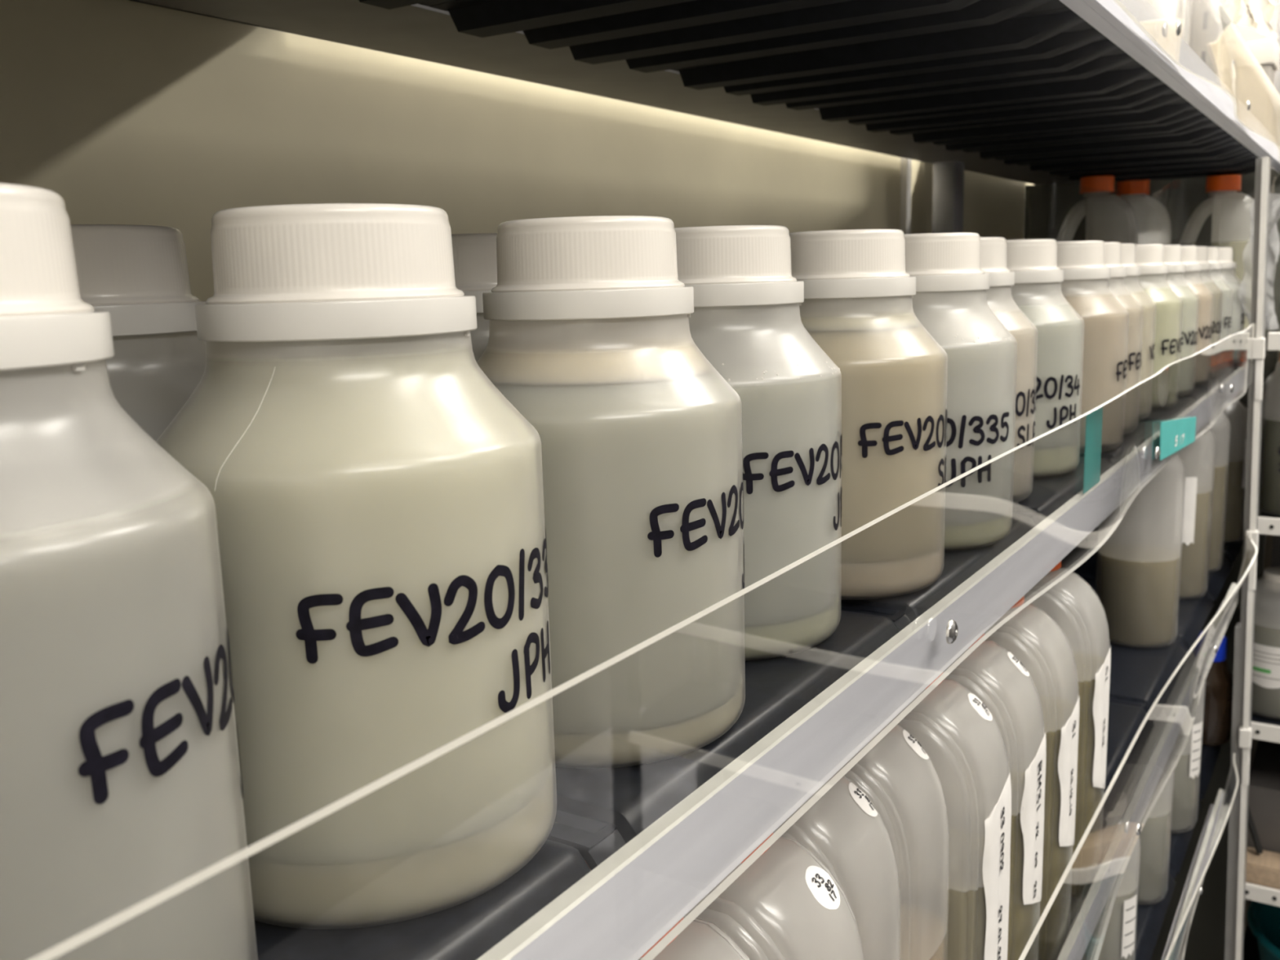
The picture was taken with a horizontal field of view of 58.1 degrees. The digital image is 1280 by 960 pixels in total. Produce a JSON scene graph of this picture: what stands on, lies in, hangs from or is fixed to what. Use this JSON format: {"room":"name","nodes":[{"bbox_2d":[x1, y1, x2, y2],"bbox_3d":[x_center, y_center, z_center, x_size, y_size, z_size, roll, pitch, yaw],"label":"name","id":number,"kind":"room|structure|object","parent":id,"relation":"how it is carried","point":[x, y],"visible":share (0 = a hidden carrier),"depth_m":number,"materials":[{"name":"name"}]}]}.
{"room":"laboratory storage room","nodes":[
{"label":"laboratory storage room","id":0,"kind":"room"},
{"bbox_2d":[0,0,1033,301],"bbox_3d":[-0.066,-0.309,0.827,0.032,2.800,3.800,5,12,32],"label":"wall","id":1,"kind":"structure","parent":0,"point":[129,112],"depth_m":0.65,"materials":[{"name":"beige paint"}]},
{"bbox_2d":[900,157,911,234],"bbox_3d":[0.322,-0.419,1.390,0.008,2.800,0.015,5,12,32],"label":"trim","id":2,"kind":"structure","parent":1,"relation":"attached to","point":[905,164],"depth_m":1.40,"materials":[{"name":"white metal"}]},
{"bbox_2d":[1183,0,1277,80],"bbox_3d":[1.763,-0.553,1.914,1.930,2.800,0.040,5,12,32],"label":"wall","id":3,"kind":"structure","parent":0,"point":[1248,33],"depth_m":2.22,"materials":[{"name":"white paint"}]},
{"bbox_3d":[0.792,1.156,0.558,1.970,0.040,3.880,5,12,32],"label":"floor","id":4,"kind":"structure","parent":0,"visible":0},
{"bbox_2d":[29,0,1279,959],"bbox_3d":[0.231,0.211,0.939,0.420,1.720,2.295,5,12,32],"label":"shelving unit","id":5,"kind":"object","parent":4,"relation":"on","point":[620,909],"depth_m":0.64,"materials":[{"name":"metal"}]},
{"bbox_2d":[358,0,454,9],"bbox_3d":[-0.053,-0.196,0.389,0.250,0.015,0.217,5,12,32],"label":"shelf","id":6,"kind":"object","parent":5,"relation":"on","point":[387,4],"visible":1,"depth_m":0.51,"materials":[{"name":"plastic"}]},
{"bbox_2d":[245,838,591,959],"bbox_3d":[-0.158,0.107,0.253,0.228,0.016,0.214,5,12,32],"label":"shelf","id":7,"kind":"object","parent":5,"relation":"on","point":[468,930],"visible":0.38,"depth_m":0.25,"materials":[{"name":"plastic"}]},
{"bbox_2d":[0,182,257,959],"bbox_3d":[-0.118,0.030,0.196,0.090,0.154,0.090,5,12,32],"label":"bottle","id":8,"kind":"object","parent":7,"relation":"on","point":[117,790],"visible":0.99,"depth_m":0.18,"materials":[{"name":"plastic"}]},
{"bbox_2d":[70,224,212,444],"bbox_3d":[-0.148,0.009,0.321,0.090,0.154,0.090,-3,10,-7],"label":"bottle","id":9,"kind":"object","parent":7,"relation":"on","point":[138,274],"visible":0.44,"depth_m":0.29,"materials":[{"name":"plastic"}]},
{"bbox_2d":[155,203,556,928],"bbox_3d":[-0.068,0.014,0.275,0.090,0.154,0.090,5,12,32],"label":"bottle","id":10,"kind":"object","parent":7,"relation":"on","point":[375,499],"visible":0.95,"depth_m":0.24,"materials":[{"name":"plastic"}]},
{"bbox_2d":[543,609,899,871],"bbox_3d":[-0.042,0.072,0.434,0.228,0.016,0.214,5,12,32],"label":"shelf","id":11,"kind":"object","parent":5,"relation":"on","point":[600,809],"visible":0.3,"depth_m":0.33,"materials":[{"name":"plastic"}]},
{"bbox_2d":[451,233,497,369],"bbox_3d":[-0.059,-0.016,0.444,0.090,0.154,0.090,-10,13,-38],"label":"bottle","id":12,"kind":"object","parent":11,"relation":"on","point":[474,255],"visible":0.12,"depth_m":0.41,"materials":[{"name":"plastic"}]},
{"bbox_2d":[473,215,745,768],"bbox_3d":[-0.014,-0.001,0.353,0.090,0.154,0.090,5,12,32],"label":"bottle","id":13,"kind":"object","parent":11,"relation":"on","point":[590,338],"visible":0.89,"depth_m":0.32,"materials":[{"name":"plastic"}]},
{"bbox_2d":[674,225,841,661],"bbox_3d":[0.031,-0.017,0.439,0.090,0.154,0.090,5,12,32],"label":"bottle","id":14,"kind":"object","parent":11,"relation":"on","point":[745,320],"visible":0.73,"depth_m":0.41,"materials":[{"name":"plastic"}]},
{"bbox_2d":[429,0,1066,72],"bbox_3d":[0.064,-0.231,0.569,0.250,0.015,0.217,5,12,32],"label":"shelf","id":15,"kind":"object","parent":5,"relation":"on","point":[650,35],"visible":0.97,"depth_m":0.57,"materials":[{"name":"plastic"}]},
{"bbox_2d":[671,6,1140,110],"bbox_3d":[0.181,-0.267,0.750,0.250,0.015,0.217,5,12,32],"label":"shelf","id":16,"kind":"object","parent":5,"relation":"on","point":[1057,45],"visible":0.8,"depth_m":0.71,"materials":[{"name":"plastic"}]},
{"bbox_2d":[838,514,1035,631],"bbox_3d":[0.075,0.037,0.614,0.228,0.016,0.214,5,12,32],"label":"shelf","id":17,"kind":"object","parent":5,"relation":"on","point":[959,565],"visible":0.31,"depth_m":0.51,"materials":[{"name":"plastic"}]},
{"bbox_2d":[789,228,947,599],"bbox_3d":[0.090,-0.032,0.513,0.090,0.154,0.090,5,12,32],"label":"bottle","id":18,"kind":"object","parent":17,"relation":"on","point":[857,305],"visible":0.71,"depth_m":0.48,"materials":[{"name":"plastic"}]},
{"bbox_2d":[903,232,1017,551],"bbox_3d":[0.146,-0.047,0.592,0.090,0.154,0.090,5,12,32],"label":"bottle","id":19,"kind":"object","parent":17,"relation":"on","point":[949,300],"visible":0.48,"depth_m":0.56,"materials":[{"name":"plastic"}]},
{"bbox_2d":[817,64,1186,134],"bbox_3d":[0.297,-0.302,0.931,0.250,0.015,0.217,5,12,32],"label":"shelf","id":20,"kind":"object","parent":5,"relation":"on","point":[1133,89],"visible":0.8,"depth_m":0.89,"materials":[{"name":"plastic"}]},
{"bbox_2d":[1009,457,1112,525],"bbox_3d":[0.192,0.002,0.795,0.228,0.016,0.214,5,12,32],"label":"shelf","id":21,"kind":"object","parent":5,"relation":"on","point":[1047,495],"visible":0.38,"depth_m":0.71,"materials":[{"name":"plastic"}]},
{"bbox_2d":[979,236,1037,504],"bbox_3d":[0.190,-0.066,0.691,0.090,0.154,0.090,5,12,32],"label":"bottle","id":22,"kind":"object","parent":21,"relation":"on","point":[1000,300],"visible":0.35,"depth_m":0.66,"materials":[{"name":"plastic"}]},
{"bbox_2d":[1005,239,1084,478],"bbox_3d":[0.251,-0.083,0.778,0.090,0.154,0.090,5,12,32],"label":"bottle","id":23,"kind":"object","parent":21,"relation":"on","point":[1036,291],"visible":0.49,"depth_m":0.74,"materials":[{"name":"plastic"}]},
{"bbox_2d":[912,100,1218,152],"bbox_3d":[0.414,-0.337,1.111,0.250,0.015,0.217,5,12,32],"label":"shelf","id":24,"kind":"object","parent":5,"relation":"on","point":[1176,118],"visible":0.8,"depth_m":1.07,"materials":[{"name":"plastic"}]},
{"bbox_2d":[1068,813,1106,901],"bbox_3d":[0.199,0.260,0.840,0.228,0.016,0.214,5,12,32],"label":"shelf","id":25,"kind":"object","parent":5,"relation":"on","point":[1104,822],"visible":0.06,"depth_m":0.86,"materials":[{"name":"plastic"}]},
{"bbox_2d":[1023,560,1111,900],"bbox_3d":[0.245,0.148,0.752,0.112,0.232,0.058,5,12,32],"label":"bottle","id":26,"kind":"object","parent":25,"relation":"on","point":[1073,605],"visible":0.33,"depth_m":0.71,"materials":[{"name":"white plastic"}]},
{"bbox_2d":[1102,666,1107,745],"bbox_3d":[0.290,0.141,0.719,0.001,0.052,0.008,5,12,32],"label":"print","id":27,"kind":"object","parent":26,"relation":"attached to","point":[1104,668],"depth_m":0.72},
{"bbox_2d":[1056,175,1137,244],"bbox_3d":[0.637,-0.297,1.634,0.123,0.257,0.064,3,11,24],"label":"bottle","id":28,"kind":"object","parent":5,"relation":"on","point":[1109,217],"visible":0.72,"depth_m":1.59,"materials":[{"name":"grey plastic"}]},
{"bbox_2d":[979,125,1240,165],"bbox_3d":[0.531,-0.372,1.292,0.250,0.015,0.217,5,12,32],"label":"shelf","id":29,"kind":"object","parent":5,"relation":"on","point":[1207,139],"visible":0.73,"depth_m":1.25,"materials":[{"name":"plastic"}]},
{"bbox_2d":[1077,421,1159,466],"bbox_3d":[0.309,-0.033,0.976,0.228,0.016,0.214,5,12,32],"label":"shelf","id":30,"kind":"object","parent":5,"relation":"on","point":[1144,431],"visible":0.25,"depth_m":0.91,"materials":[{"name":"plastic"}]},
{"bbox_2d":[1056,240,1128,453],"bbox_3d":[0.321,-0.102,0.873,0.090,0.154,0.090,5,12,32],"label":"bottle","id":31,"kind":"object","parent":30,"relation":"on","point":[1085,285],"visible":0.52,"depth_m":0.84,"materials":[{"name":"plastic"}]},
{"bbox_2d":[1104,241,1143,435],"bbox_3d":[0.366,-0.117,0.953,0.090,0.154,0.090,5,12,32],"label":"bottle","id":32,"kind":"object","parent":30,"relation":"on","point":[1113,250],"visible":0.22,"depth_m":0.92,"materials":[{"name":"plastic"}]},
{"bbox_2d":[1100,702,1155,818],"bbox_3d":[0.316,0.225,1.021,0.228,0.016,0.214,5,12,32],"label":"shelf","id":33,"kind":"object","parent":5,"relation":"on","point":[1124,722],"visible":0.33,"depth_m":0.98,"materials":[{"name":"plastic"}]},
{"bbox_2d":[1029,142,1257,175],"bbox_3d":[0.647,-0.407,1.473,0.250,0.015,0.217,5,12,32],"label":"shelf","id":34,"kind":"object","parent":5,"relation":"on","point":[1233,153],"visible":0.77,"depth_m":1.44,"materials":[{"name":"plastic"}]},
{"bbox_2d":[1146,0,1176,30],"bbox_3d":[0.642,-0.553,1.540,0.105,0.247,0.180,5,12,32],"label":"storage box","id":35,"kind":"object","parent":34,"relation":"on","point":[1166,9],"visible":0.02,"depth_m":1.51,"materials":[{"name":"white plastic"}]},
{"bbox_2d":[1061,540,1232,603],"bbox_3d":[0.666,0.119,1.563,0.228,0.016,0.214,5,12,32],"label":"shelf","id":36,"kind":"object","parent":5,"relation":"on","point":[1087,570],"visible":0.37,"depth_m":1.54,"materials":[{"name":"plastic"}]},
{"bbox_2d":[1206,411,1231,571],"bbox_3d":[0.725,-0.003,1.509,0.080,0.240,0.080,5,12,32],"label":"bottle","id":37,"kind":"object","parent":36,"relation":"on","point":[1221,428],"visible":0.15,"depth_m":1.48,"materials":[{"name":"grey plastic"}]},
{"bbox_2d":[1108,640,1188,721],"bbox_3d":[0.433,0.190,1.202,0.228,0.016,0.214,5,12,32],"label":"shelf","id":38,"kind":"object","parent":5,"relation":"on","point":[1138,676],"visible":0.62,"depth_m":1.14,"materials":[{"name":"plastic"}]},
{"bbox_2d":[1095,452,1185,648],"bbox_3d":[0.531,0.055,1.224,0.082,0.235,0.082,5,12,32],"label":"bottle","id":39,"kind":"object","parent":38,"relation":"on","point":[1138,570],"visible":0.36,"depth_m":1.20,"materials":[{"name":"grey plastic"}]},
{"bbox_2d":[1083,578,1213,653],"bbox_3d":[0.549,0.154,1.383,0.228,0.016,0.214,5,12,32],"label":"shelf","id":40,"kind":"object","parent":5,"relation":"on","point":[1193,613],"visible":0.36,"depth_m":1.33,"materials":[{"name":"plastic"}]},
{"bbox_2d":[1176,423,1215,599],"bbox_3d":[0.648,0.020,1.395,0.080,0.238,0.080,5,12,32],"label":"bottle","id":41,"kind":"object","parent":40,"relation":"on","point":[1197,457],"visible":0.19,"depth_m":1.36,"materials":[{"name":"grey plastic"}]},
{"bbox_2d":[1133,870,1175,959],"bbox_3d":[0.440,0.447,1.247,0.228,0.016,0.214,5,12,32],"label":"shelf","id":42,"kind":"object","parent":5,"relation":"on","point":[1151,914],"visible":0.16,"depth_m":1.18,"materials":[{"name":"plastic"}]},
{"bbox_2d":[1123,709,1175,902],"bbox_3d":[0.522,0.328,1.216,0.072,0.225,0.072,5,12,32],"label":"bottle","id":43,"kind":"object","parent":42,"relation":"on","point":[1154,834],"visible":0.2,"depth_m":1.19,"materials":[{"name":"grey plastic"}]},
{"bbox_2d":[1083,525,1244,563],"bbox_3d":[0.783,0.084,1.744,0.228,0.016,0.214,5,12,32],"label":"shelf","id":44,"kind":"object","parent":5,"relation":"on","point":[1231,550],"visible":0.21,"depth_m":1.66,"materials":[{"name":"plastic"}]},
{"bbox_2d":[1222,395,1247,542],"bbox_3d":[0.832,-0.026,1.665,0.084,0.225,0.084,5,12,32],"label":"bottle","id":45,"kind":"object","parent":44,"relation":"on","point":[1236,412],"visible":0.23,"depth_m":1.63,"materials":[{"name":"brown plastic"}]},
{"bbox_2d":[1136,396,1195,426],"bbox_3d":[0.425,-0.069,1.157,0.228,0.016,0.214,5,12,32],"label":"shelf","id":46,"kind":"object","parent":5,"relation":"on","point":[1158,415],"visible":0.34,"depth_m":1.08,"materials":[{"name":"plastic"}]},
{"bbox_2d":[1120,243,1155,420],"bbox_3d":[0.413,-0.133,1.033,0.090,0.154,0.090,5,12,32],"label":"bottle","id":47,"kind":"object","parent":46,"relation":"on","point":[1132,285],"visible":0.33,"depth_m":1.00,"materials":[{"name":"plastic"}]},
{"bbox_2d":[1135,244,1182,410],"bbox_3d":[0.470,-0.147,1.107,0.090,0.154,0.090,5,12,32],"label":"bottle","id":48,"kind":"object","parent":46,"relation":"on","point":[1153,277],"visible":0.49,"depth_m":1.07,"materials":[{"name":"plastic"}]},
{"bbox_2d":[1068,156,1271,182],"bbox_3d":[0.764,-0.443,1.654,0.250,0.015,0.217,5,12,32],"label":"shelf","id":49,"kind":"object","parent":5,"relation":"on","point":[1248,166],"visible":0.46,"depth_m":1.61,"materials":[{"name":"plastic"}]},
{"bbox_2d":[1174,0,1185,39],"bbox_3d":[0.732,-0.602,1.690,0.102,0.287,0.100,5,12,32],"label":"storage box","id":50,"kind":"object","parent":49,"relation":"on","point":[1180,4],"visible":0.02,"depth_m":1.66,"materials":[{"name":"white plastic"}]},
{"bbox_2d":[1188,0,1218,76],"bbox_3d":[0.823,-0.640,1.679,0.040,0.360,0.016,5,12,32],"label":"post","id":51,"kind":"object","parent":49,"relation":"on","point":[1201,41],"visible":0.31,"depth_m":1.68,"materials":[{"name":"metal"}]},
{"bbox_2d":[1217,0,1278,38],"bbox_3d":[0.855,-0.726,1.628,0.098,0.200,0.026,1,10,17],"label":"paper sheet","id":52,"kind":"object","parent":51,"relation":"attached to","point":[1257,14],"visible":0.77,"depth_m":1.64,"materials":[{"name":"white paper"}]},
{"bbox_2d":[1244,38,1279,122],"bbox_3d":[0.858,-0.530,1.629,0.067,0.159,0.080,5,12,32],"label":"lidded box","id":53,"kind":"object","parent":49,"relation":"on","point":[1266,51],"visible":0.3,"depth_m":1.58,"materials":[{"name":"white plastic"}]},
{"bbox_2d":[1160,416,1195,460],"bbox_3d":[0.391,-0.035,0.835,0.001,0.036,0.178,5,12,32],"label":"tag","id":54,"kind":"object","parent":5,"relation":"attached to","point":[1175,434],"visible":1,"depth_m":0.82,"materials":[{"name":"teal plastic"}]},
{"bbox_2d":[1174,433,1184,446],"bbox_3d":[0.392,-0.029,0.837,0.001,0.011,0.046,5,12,32],"label":"print","id":55,"kind":"object","parent":54,"relation":"attached to","point":[1184,433],"depth_m":0.83},
{"bbox_2d":[1167,798,1201,879],"bbox_3d":[0.557,0.412,1.428,0.228,0.016,0.214,5,12,32],"label":"shelf","id":56,"kind":"object","parent":5,"relation":"on","point":[1179,843],"visible":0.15,"depth_m":1.33,"materials":[{"name":"plastic"}]},
{"bbox_2d":[1163,650,1205,831],"bbox_3d":[0.623,0.293,1.367,0.080,0.235,0.080,5,12,32],"label":"bottle","id":57,"kind":"object","parent":56,"relation":"on","point":[1183,815],"visible":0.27,"depth_m":1.34,"materials":[{"name":"grey plastic"}]},
{"bbox_2d":[1191,729,1201,770],"bbox_3d":[0.647,0.313,1.338,0.018,0.048,0.001,-9,12,-35],"label":"print","id":58,"kind":"object","parent":57,"relation":"on","point":[1196,734],"depth_m":1.34},
{"bbox_2d":[1176,381,1205,402],"bbox_3d":[0.542,-0.104,1.337,0.228,0.016,0.214,5,12,32],"label":"shelf","id":59,"kind":"object","parent":5,"relation":"on","point":[1198,392],"visible":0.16,"depth_m":1.23,"materials":[{"name":"plastic"}]},
{"bbox_2d":[1163,244,1199,396],"bbox_3d":[0.535,-0.167,1.208,0.090,0.154,0.090,5,12,32],"label":"bottle","id":60,"kind":"object","parent":59,"relation":"on","point":[1175,280],"visible":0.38,"depth_m":1.17,"materials":[{"name":"plastic"}]},
{"bbox_2d":[1181,245,1213,386],"bbox_3d":[0.597,-0.185,1.302,0.090,0.154,0.090,5,12,32],"label":"bottle","id":61,"kind":"object","parent":59,"relation":"on","point":[1189,253],"visible":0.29,"depth_m":1.27,"materials":[{"name":"plastic"}]},
{"bbox_2d":[1196,744,1222,802],"bbox_3d":[0.674,0.377,1.609,0.228,0.016,0.214,5,12,32],"label":"shelf","id":62,"kind":"object","parent":5,"relation":"on","point":[1210,753],"visible":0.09,"depth_m":1.55,"materials":[{"name":"plastic"}]},
{"bbox_2d":[1192,631,1233,745],"bbox_3d":[0.791,0.289,1.610,0.068,0.150,0.068,5,12,32],"label":"bottle","id":63,"kind":"object","parent":62,"relation":"on","point":[1219,687],"visible":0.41,"depth_m":1.58,"materials":[{"name":"brown glass"}]},
{"bbox_2d":[1231,364,1239,373],"bbox_3d":[0.659,-0.139,1.518,0.228,0.016,0.214,5,12,32],"label":"shelf","id":64,"kind":"object","parent":5,"relation":"on","point":[1234,366],"visible":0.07,"depth_m":1.51,"materials":[{"name":"plastic"}]},
{"bbox_2d":[1197,246,1222,345],"bbox_3d":[0.651,-0.202,1.389,0.090,0.154,0.090,5,12,32],"label":"bottle","id":65,"kind":"object","parent":64,"relation":"on","point":[1202,251],"visible":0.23,"depth_m":1.35,"materials":[{"name":"plastic"}]},
{"bbox_2d":[1207,246,1232,341],"bbox_3d":[0.708,-0.220,1.477,0.090,0.154,0.090,5,12,32],"label":"bottle","id":66,"kind":"object","parent":64,"relation":"on","point":[1213,251],"visible":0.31,"depth_m":1.44,"materials":[{"name":"plastic"}]},
{"bbox_2d":[1238,193,1279,330],"bbox_3d":[0.824,-0.294,1.516,0.044,0.190,0.081,7,13,42],"label":"plastic sheet","id":67,"kind":"object","parent":5,"relation":"hanging from","point":[1273,243],"visible":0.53,"depth_m":1.51,"materials":[{"name":"plastic"}]},
{"bbox_3d":[-0.034,0.330,0.479,0.228,0.016,0.214,5,12,32],"label":"tray","id":68,"kind":"object","parent":5,"relation":"on","visible":0},
{"bbox_2d":[585,861,750,959],"bbox_3d":[-0.009,0.225,0.360,0.111,0.232,0.058,5,12,32],"label":"bottle","id":69,"kind":"object","parent":68,"relation":"on","point":[701,940],"visible":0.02,"depth_m":0.34,"materials":[{"name":"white plastic"}]},
{"bbox_2d":[686,832,863,959],"bbox_3d":[0.023,0.215,0.409,0.111,0.232,0.058,5,12,32],"label":"bottle","id":70,"kind":"object","parent":68,"relation":"on","point":[787,904],"visible":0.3,"depth_m":0.37,"materials":[{"name":"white plastic"}]},
{"bbox_2d":[812,873,836,900],"bbox_3d":[0.061,0.135,0.382,0.008,0.008,0.007,-2,10,-2],"label":"print","id":71,"kind":"object","parent":70,"relation":"on","point":[824,885],"depth_m":0.38},
{"bbox_2d":[773,771,901,959],"bbox_3d":[0.047,0.205,0.465,0.111,0.232,0.058,5,12,32],"label":"bottle","id":72,"kind":"object","parent":68,"relation":"on","point":[843,828],"visible":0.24,"depth_m":0.42,"materials":[{"name":"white plastic"}]},
{"bbox_2d":[854,788,874,809],"bbox_3d":[0.087,0.122,0.443,0.007,0.008,0.009,5,12,32],"label":"print","id":73,"kind":"object","parent":72,"relation":"on","point":[862,802],"depth_m":0.44},
{"bbox_2d":[838,720,949,959],"bbox_3d":[0.079,0.195,0.514,0.111,0.232,0.058,5,12,32],"label":"bottle","id":74,"kind":"object","parent":68,"relation":"on","point":[897,775],"visible":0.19,"depth_m":0.47,"materials":[{"name":"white plastic"}]},
{"bbox_2d":[907,734,925,753],"bbox_3d":[0.119,0.113,0.493,0.007,0.008,0.009,5,12,32],"label":"print","id":75,"kind":"object","parent":74,"relation":"on","point":[914,746],"depth_m":0.49},
{"bbox_3d":[0.324,0.483,1.067,0.228,0.016,0.214,5,12,32],"label":"tray","id":76,"kind":"object","parent":5,"relation":"on","visible":0},
{"bbox_2d":[1067,791,1140,959],"bbox_3d":[0.409,0.375,1.039,0.072,0.200,0.072,5,12,32],"label":"bottle","id":77,"kind":"object","parent":76,"relation":"on","point":[1118,943],"visible":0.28,"depth_m":1.01,"materials":[{"name":"grey plastic"}]},
{"bbox_2d":[1124,906,1135,948],"bbox_3d":[0.431,0.392,1.012,0.016,0.037,0.001,-9,12,-35],"label":"print","id":78,"kind":"object","parent":77,"relation":"attached to","point":[1129,911],"depth_m":1.01},
{"bbox_3d":[0.775,-0.174,1.699,0.228,0.016,0.214,5,12,32],"label":"tray","id":79,"kind":"object","parent":5,"relation":"on","visible":0},
{"bbox_2d":[1115,179,1172,244],"bbox_3d":[0.736,-0.321,1.746,0.124,0.260,0.064,4,11,29],"label":"bottle","id":80,"kind":"object","parent":79,"relation":"on","point":[1153,217],"visible":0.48,"depth_m":1.69,"materials":[{"name":"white plastic"}]},
{"bbox_2d":[1027,176,1275,355],"bbox_3d":[0.724,-0.297,1.635,0.326,0.248,0.207,3,11,24],"label":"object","id":81,"kind":"object","parent":79,"relation":"on","point":[1273,183],"visible":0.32,"depth_m":1.64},
{"bbox_2d":[1178,174,1253,330],"bbox_3d":[0.823,-0.304,1.652,0.122,0.255,0.063,3,11,25],"label":"bottle","id":82,"kind":"object","parent":79,"relation":"on","point":[1229,209],"visible":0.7,"depth_m":1.61,"materials":[{"name":"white plastic"}]},
{"bbox_2d":[1217,247,1244,364],"bbox_3d":[0.770,-0.236,1.563,0.090,0.154,0.090,5,12,32],"label":"bottle","id":83,"kind":"object","parent":79,"relation":"on","point":[1225,254],"visible":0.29,"depth_m":1.53,"materials":[{"name":"plastic"}]},
{"bbox_3d":[0.083,0.295,0.660,0.228,0.016,0.214,5,12,32],"label":"tray","id":84,"kind":"object","parent":5,"relation":"on","visible":0},
{"bbox_2d":[892,671,1011,959],"bbox_3d":[0.120,0.186,0.558,0.112,0.232,0.058,5,12,32],"label":"bottle","id":85,"kind":"object","parent":84,"relation":"on","point":[962,739],"visible":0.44,"depth_m":0.51,"materials":[{"name":"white plastic"}]},
{"bbox_2d":[973,697,989,715],"bbox_3d":[0.158,0.105,0.533,0.008,0.007,0.007,-2,10,-1],"label":"print","id":86,"kind":"object","parent":85,"relation":"on","point":[980,708],"depth_m":0.53},
{"bbox_2d":[998,806,1004,959],"bbox_3d":[0.165,0.186,0.525,0.001,0.078,0.006,5,12,32],"label":"print","id":87,"kind":"object","parent":85,"relation":"attached to","point":[1001,809],"depth_m":0.53},
{"bbox_2d":[943,633,1045,959],"bbox_3d":[0.155,0.176,0.613,0.112,0.232,0.058,5,12,32],"label":"bottle","id":88,"kind":"object","parent":84,"relation":"on","point":[991,673],"visible":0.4,"depth_m":0.57,"materials":[{"name":"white plastic"}]},
{"bbox_2d":[1012,656,1026,671],"bbox_3d":[0.194,0.094,0.590,0.008,0.008,0.007,-2,10,-2],"label":"print","id":89,"kind":"object","parent":88,"relation":"on","point":[1017,666],"depth_m":0.59},
{"bbox_2d":[1034,760,1042,897],"bbox_3d":[0.201,0.176,0.581,0.001,0.072,0.009,5,12,32],"label":"print","id":90,"kind":"object","parent":88,"relation":"attached to","point":[1037,763],"depth_m":0.58},
{"bbox_2d":[984,595,1079,959],"bbox_3d":[0.197,0.163,0.678,0.112,0.232,0.058,5,12,32],"label":"bottle","id":91,"kind":"object","parent":84,"relation":"on","point":[1031,635],"visible":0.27,"depth_m":0.64,"materials":[{"name":"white plastic"}]},
{"bbox_2d":[1069,720,1075,815],"bbox_3d":[0.242,0.161,0.645,0.001,0.056,0.008,5,12,32],"label":"print","id":92,"kind":"object","parent":91,"relation":"attached to","point":[1072,722],"depth_m":0.65},
{"bbox_2d":[1243,332,1279,959],"bbox_3d":[1.269,0.109,1.348,0.950,1.720,0.362,5,12,32],"label":"shelving","id":93,"kind":"object","parent":4,"relation":"on","point":[1266,729],"visible":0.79,"depth_m":1.51,"materials":[{"name":"white metal"}]},
{"bbox_2d":[1240,566,1279,719],"bbox_3d":[0.856,0.215,1.539,0.100,0.190,0.101,5,12,32],"label":"bottle","id":94,"kind":"object","parent":93,"relation":"on","point":[1266,657],"visible":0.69,"depth_m":1.51,"materials":[{"name":"white plastic"}]},
{"bbox_2d":[1253,649,1279,679],"bbox_3d":[0.826,0.243,1.507,0.048,0.034,0.006,7,13,39],"label":"print","id":95,"kind":"object","parent":94,"relation":"attached to","point":[1266,663],"depth_m":1.51},
{"bbox_2d":[1245,846,1279,889],"bbox_3d":[0.942,0.526,1.462,0.326,0.031,0.047,5,12,32],"label":"wooden block","id":96,"kind":"object","parent":93,"relation":"on","point":[1263,868],"visible":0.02,"depth_m":1.52,"materials":[{"name":"beige wood"}]},
{"bbox_2d":[1247,804,1262,853],"bbox_3d":[0.814,0.455,1.536,0.008,0.083,0.037,-10,13,-41],"label":"rod","id":97,"kind":"object","parent":96,"relation":"on","point":[1251,824],"visible":0.59,"depth_m":1.53,"materials":[{"name":"black metal"}]},
{"bbox_2d":[1246,739,1279,853],"bbox_3d":[1.012,0.459,1.583,0.305,0.116,0.240,5,12,32],"label":"board","id":98,"kind":"object","parent":93,"relation":"on","point":[1264,799],"visible":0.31,"depth_m":1.55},
{"bbox_2d":[1247,900,1279,959],"bbox_3d":[1.022,0.699,1.635,0.292,0.116,0.292,5,12,32],"label":"basin","id":99,"kind":"object","parent":93,"relation":"on","point":[1263,919],"visible":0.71,"depth_m":1.71,"materials":[{"name":"teal plastic"}]},
{"bbox_2d":[1258,360,1279,516],"bbox_3d":[0.853,-0.061,1.488,0.092,0.212,0.092,5,12,32],"label":"bottle","id":100,"kind":"object","parent":93,"relation":"on","point":[1269,468],"visible":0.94,"depth_m":1.48,"materials":[{"name":"grey plastic"}]},
{"bbox_2d":[1243,328,1279,940],"bbox_3d":[1.079,0.097,1.783,0.255,1.605,0.040,5,12,32],"label":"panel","id":101,"kind":"object","parent":4,"relation":"on","point":[1268,538],"visible":0.02,"depth_m":1.82,"materials":[{"name":"grey metal"}]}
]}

